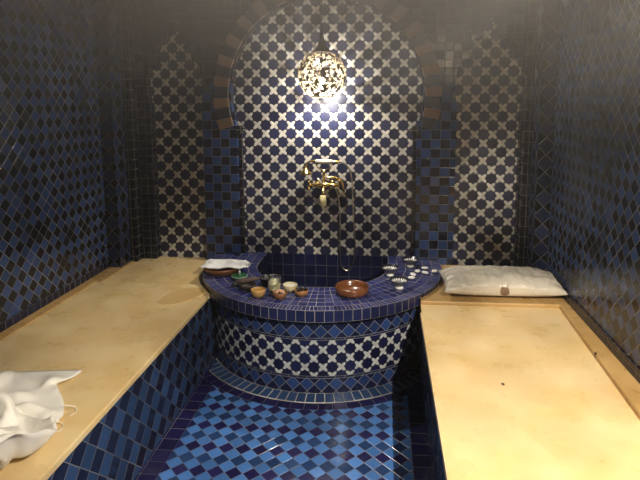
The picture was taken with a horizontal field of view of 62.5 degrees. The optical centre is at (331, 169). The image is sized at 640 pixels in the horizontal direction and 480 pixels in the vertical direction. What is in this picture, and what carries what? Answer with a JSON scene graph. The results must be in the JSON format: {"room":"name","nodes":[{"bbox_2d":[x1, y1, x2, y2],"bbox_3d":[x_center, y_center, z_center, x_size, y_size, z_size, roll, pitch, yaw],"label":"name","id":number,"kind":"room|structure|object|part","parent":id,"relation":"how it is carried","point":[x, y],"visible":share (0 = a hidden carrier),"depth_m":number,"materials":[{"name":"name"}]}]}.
{"room":"spa","nodes":[
{"label":"spa","id":0,"kind":"room"},
{"bbox_2d":[0,0,107,322],"bbox_3d":[-1.809,0.023,1.600,0.100,2.750,4.580,1,7,6],"label":"wall","id":1,"kind":"structure","parent":0,"point":[53,230],"depth_m":3.00,"materials":[{"name":"tile"}]},
{"bbox_2d":[0,261,109,332],"bbox_3d":[-1.769,0.935,1.563,0.006,0.050,4.280,1,7,6],"label":"baseboard","id":2,"kind":"structure","parent":1,"relation":"attached to","point":[26,312],"depth_m":3.02,"materials":[{"name":"blue tile"}]},
{"bbox_2d":[93,0,130,266],"bbox_3d":[-1.500,-0.471,3.638,0.088,2.300,0.230,1,7,6],"label":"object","id":3,"kind":"structure","parent":1,"relation":"attached to","point":[106,24],"depth_m":3.58,"materials":[{"name":"tile"}]},
{"bbox_2d":[117,0,141,261],"bbox_3d":[-1.425,-0.480,3.705,0.047,2.300,0.080,1,7,6],"label":"trim","id":4,"kind":"structure","parent":1,"relation":"attached to","point":[124,22],"depth_m":3.71,"materials":[{"name":"tile"}]},
{"bbox_2d":[134,356,431,479],"bbox_3d":[-0.292,1.442,1.628,3.142,0.080,4.580,1,7,6],"label":"floor","id":5,"kind":"structure","parent":0,"point":[222,431],"depth_m":2.51,"materials":[{"name":"tile"}]},
{"bbox_2d":[0,256,216,479],"bbox_3d":[-1.324,1.166,1.699,0.867,0.453,4.578,1,7,6],"label":"stone bench","id":6,"kind":"object","parent":5,"relation":"on","point":[141,335],"visible":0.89,"depth_m":2.52,"materials":[{"name":"stone"}]},
{"bbox_2d":[0,370,81,468],"bbox_3d":[-1.294,0.807,1.753,0.739,0.247,0.964,-1,8,-8],"label":"towel","id":7,"kind":"object","parent":6,"relation":"on","point":[31,402],"visible":1,"depth_m":1.91,"materials":[{"name":"white fabric"}]},
{"bbox_2d":[203,252,441,402],"bbox_3d":[-0.087,0.929,3.314,1.580,0.500,1.077,1,7,6],"label":"basin","id":8,"kind":"object","parent":5,"relation":"on","point":[322,345],"visible":0.83,"depth_m":2.96,"materials":[{"name":"tile"}]},
{"bbox_2d":[204,268,239,275],"bbox_3d":[-0.702,0.642,3.417,0.238,0.045,0.238,1,7,6],"label":"wooden bowl","id":9,"kind":"object","parent":8,"relation":"on","point":[223,271],"visible":0.48,"depth_m":3.33,"materials":[{"name":"brown wood"}]},
{"bbox_2d":[200,259,250,268],"bbox_3d":[-0.675,0.596,3.409,0.307,0.043,0.176,1,8,8],"label":"folded cloth","id":10,"kind":"object","parent":9,"relation":"on","point":[211,263],"visible":1,"depth_m":3.37,"materials":[{"name":"white fabric"}]},
{"bbox_2d":[231,270,247,279],"bbox_3d":[-0.573,0.654,3.288,0.104,0.053,0.104,1,7,6],"label":"dish","id":11,"kind":"object","parent":8,"relation":"on","point":[238,276],"visible":0.97,"depth_m":3.28,"materials":[{"name":"ceramic"}]},
{"bbox_3d":[-0.573,0.659,3.289,0.098,0.010,0.098,1,7,6],"label":"dish","id":12,"kind":"part","parent":11,"relation":"part of","materials":[{"name":"green ceramic"}]},
{"bbox_2d":[239,282,256,290],"bbox_3d":[-0.493,0.688,3.107,0.104,0.033,0.104,1,7,6],"label":"bowl","id":13,"kind":"object","parent":8,"relation":"on","point":[247,286],"visible":0.86,"depth_m":3.08,"materials":[{"name":"stone"}]},
{"bbox_2d":[238,277,259,282],"bbox_3d":[-0.487,0.652,3.115,0.132,0.031,0.046,-1,7,-6],"label":"stone","id":14,"kind":"object","parent":13,"relation":"on","point":[250,279],"visible":1,"depth_m":3.10,"materials":[{"name":"stone"}]},
{"bbox_2d":[251,287,265,297],"bbox_3d":[-0.416,0.698,2.999,0.086,0.040,0.086,1,7,6],"label":"bowl","id":15,"kind":"object","parent":8,"relation":"on","point":[257,292],"visible":1,"depth_m":2.97,"materials":[{"name":"ceramic"}]},
{"bbox_2d":[260,274,269,284],"bbox_3d":[-0.383,0.668,3.204,0.110,0.046,0.110,1,7,6],"label":"bowl","id":16,"kind":"object","parent":8,"relation":"on","point":[264,278],"visible":0.48,"depth_m":3.18,"materials":[{"name":"black ceramic"}]},
{"bbox_2d":[268,274,280,293],"bbox_3d":[-0.330,0.662,3.046,0.076,0.099,0.076,1,7,6],"label":"drinking glass","id":17,"kind":"object","parent":8,"relation":"on","point":[274,280],"visible":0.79,"depth_m":3.02,"materials":[{"name":"white"}]},
{"bbox_2d":[273,289,286,299],"bbox_3d":[-0.289,0.697,2.968,0.084,0.051,0.084,1,7,6],"label":"bowl","id":18,"kind":"object","parent":8,"relation":"on","point":[279,294],"visible":1,"depth_m":2.95,"materials":[{"name":"brown ceramic"}]},
{"bbox_2d":[283,282,296,291],"bbox_3d":[-0.242,0.688,3.086,0.086,0.038,0.086,1,7,6],"label":"bowl","id":19,"kind":"object","parent":8,"relation":"on","point":[289,286],"visible":0.91,"depth_m":3.06,"materials":[{"name":"beige ceramic"}]},
{"bbox_2d":[294,286,307,296],"bbox_3d":[-0.172,0.690,3.008,0.082,0.054,0.082,1,7,6],"label":"bowl","id":20,"kind":"object","parent":8,"relation":"on","point":[301,291],"visible":1,"depth_m":2.99,"materials":[{"name":"brown ceramic"}]},
{"bbox_2d":[203,252,441,315],"bbox_3d":[-0.086,0.692,3.303,1.580,0.026,1.039,1,7,6],"label":"countertop","id":21,"kind":"structure","parent":8,"relation":"on","point":[382,294],"depth_m":3.03,"materials":[{"name":"tile"}]},
{"bbox_2d":[335,280,368,297],"bbox_3d":[0.118,0.689,3.033,0.196,0.048,0.196,1,7,6],"label":"ceramic bowl","id":22,"kind":"object","parent":8,"relation":"on","point":[346,288],"visible":1,"depth_m":3.06,"materials":[{"name":"brown ceramic"}]},
{"bbox_2d":[381,264,398,275],"bbox_3d":[0.371,0.643,3.346,0.116,0.056,0.116,-3,8,-23],"label":"footed bowl","id":23,"kind":"object","parent":8,"relation":"on","point":[389,269],"visible":1,"depth_m":3.34,"materials":[{"name":"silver metal"}]},
{"bbox_2d":[390,276,408,288],"bbox_3d":[0.401,0.673,3.116,0.116,0.056,0.116,1,7,6],"label":"footed bowl","id":24,"kind":"object","parent":8,"relation":"on","point":[399,282],"visible":1,"depth_m":3.12,"materials":[{"name":"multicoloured ceramic"}]},
{"bbox_2d":[401,256,418,267],"bbox_3d":[0.525,0.620,3.519,0.116,0.056,0.116,5,9,33],"label":"footed bowl","id":25,"kind":"object","parent":8,"relation":"on","point":[410,261],"visible":1,"depth_m":3.52,"materials":[{"name":"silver metal"}]},
{"bbox_2d":[418,265,639,479],"bbox_3d":[0.756,1.180,1.485,0.832,0.469,4.578,1,7,6],"label":"stone bench","id":26,"kind":"object","parent":5,"relation":"on","point":[513,387],"visible":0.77,"depth_m":2.11,"materials":[{"name":"tile"},{"name":"stone"}]},
{"bbox_2d":[439,265,567,296],"bbox_3d":[0.999,0.652,3.124,0.690,0.136,0.298,0,7,4],"label":"pillow","id":27,"kind":"object","parent":26,"relation":"on","point":[488,280],"visible":1,"depth_m":3.02,"materials":[{"name":"beige fabric"}]},
{"bbox_2d":[151,0,522,265],"bbox_3d":[-0.056,-0.223,3.758,3.142,2.830,0.100,1,7,6],"label":"wall","id":28,"kind":"structure","parent":0,"point":[365,126],"depth_m":3.69,"materials":[{"name":"tile"}]},
{"bbox_2d":[236,125,245,133],"bbox_3d":[-0.639,-0.283,3.717,0.052,0.053,0.083,1,7,6],"label":"trim","id":29,"kind":"structure","parent":28,"relation":"attached to","point":[240,129],"depth_m":3.68,"materials":[{"name":"tile"}]},
{"bbox_2d":[238,133,245,252],"bbox_3d":[-0.644,0.173,3.802,0.026,0.874,0.034,1,7,6],"label":"trim","id":30,"kind":"structure","parent":28,"relation":"attached to","point":[240,136],"depth_m":3.79,"materials":[{"name":"tile"}]},
{"bbox_2d":[213,0,441,130],"bbox_3d":[-0.044,-0.774,3.554,1.569,1.024,0.016,1,7,6],"label":"arch","id":31,"kind":"object","parent":28,"relation":"attached to","point":[431,93],"visible":1,"depth_m":3.54,"materials":[{"name":"tile"}]},
{"bbox_2d":[129,0,526,265],"bbox_3d":[-0.065,-0.475,3.640,2.942,2.300,0.070,1,7,6],"label":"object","id":32,"kind":"structure","parent":28,"relation":"attached to","point":[451,26],"depth_m":3.63,"materials":[{"name":"tile"}]},
{"bbox_2d":[300,159,355,270],"bbox_3d":[-0.027,0.332,3.694,0.390,0.814,0.168,1,7,6],"label":"shower mixer","id":33,"kind":"object","parent":28,"relation":"attached to","point":[305,171],"visible":1,"depth_m":3.65,"materials":[{"name":"gold metal"}]},
{"bbox_3d":[-0.055,0.147,3.634,0.022,0.069,0.067,1,7,6],"label":"spout","id":34,"kind":"part","parent":33,"relation":"part of","materials":[{"name":"gold metal"}]},
{"bbox_2d":[410,134,416,255],"bbox_3d":[0.573,0.186,3.678,0.026,0.874,0.034,1,7,6],"label":"trim","id":35,"kind":"structure","parent":28,"relation":"attached to","point":[414,141],"depth_m":3.66,"materials":[{"name":"tile"}]},
{"bbox_2d":[409,126,417,133],"bbox_3d":[0.560,-0.270,3.594,0.052,0.053,0.083,1,7,6],"label":"trim","id":36,"kind":"structure","parent":28,"relation":"attached to","point":[414,130],"depth_m":3.56,"materials":[{"name":"tile"}]},
{"bbox_2d":[547,0,639,367],"bbox_3d":[1.217,0.056,1.290,0.100,2.750,4.580,1,7,6],"label":"wall","id":37,"kind":"structure","parent":0,"point":[593,252],"depth_m":2.55,"materials":[{"name":"tile"}]},
{"bbox_2d":[516,0,537,266],"bbox_3d":[1.280,-0.451,3.428,0.047,2.300,0.080,1,7,6],"label":"trim","id":38,"kind":"structure","parent":37,"relation":"attached to","point":[532,5],"depth_m":3.43,"materials":[{"name":"tile"}]},
{"bbox_2d":[526,0,560,270],"bbox_3d":[1.339,-0.440,3.347,0.088,2.300,0.230,1,7,6],"label":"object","id":39,"kind":"structure","parent":37,"relation":"attached to","point":[548,20],"depth_m":3.28,"materials":[{"name":"tile"}]},
{"bbox_2d":[546,270,639,383],"bbox_3d":[1.151,0.944,1.261,0.006,0.055,4.280,1,7,6],"label":"baseboard","id":40,"kind":"structure","parent":37,"relation":"attached to","point":[634,370],"depth_m":2.45,"materials":[{"name":"blue tile"}]},
{"bbox_3d":[-0.294,-1.380,1.310,3.142,0.100,4.680,1,7,6],"label":"ceiling","id":41,"kind":"structure","parent":0,"visible":0},
{"bbox_2d":[298,0,345,97],"bbox_3d":[-0.063,-1.029,3.360,0.315,1.127,0.315,1,7,6],"label":"pendant lamp","id":42,"kind":"object","parent":41,"relation":"hanging from","point":[321,48],"visible":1,"depth_m":3.35,"materials":[{"name":"gold metal"}]},
{"bbox_3d":[-0.063,-1.240,3.332,0.011,0.690,0.012,-6,10,-38],"label":"chain","id":43,"kind":"part","parent":42,"relation":"part of","materials":[{"name":"metal"}]},
{"bbox_3d":[-0.062,-0.616,3.414,0.315,0.286,0.315,1,7,6],"label":"lamp shade","id":44,"kind":"part","parent":42,"relation":"part of","materials":[{"name":"gold metal"}]}
]}

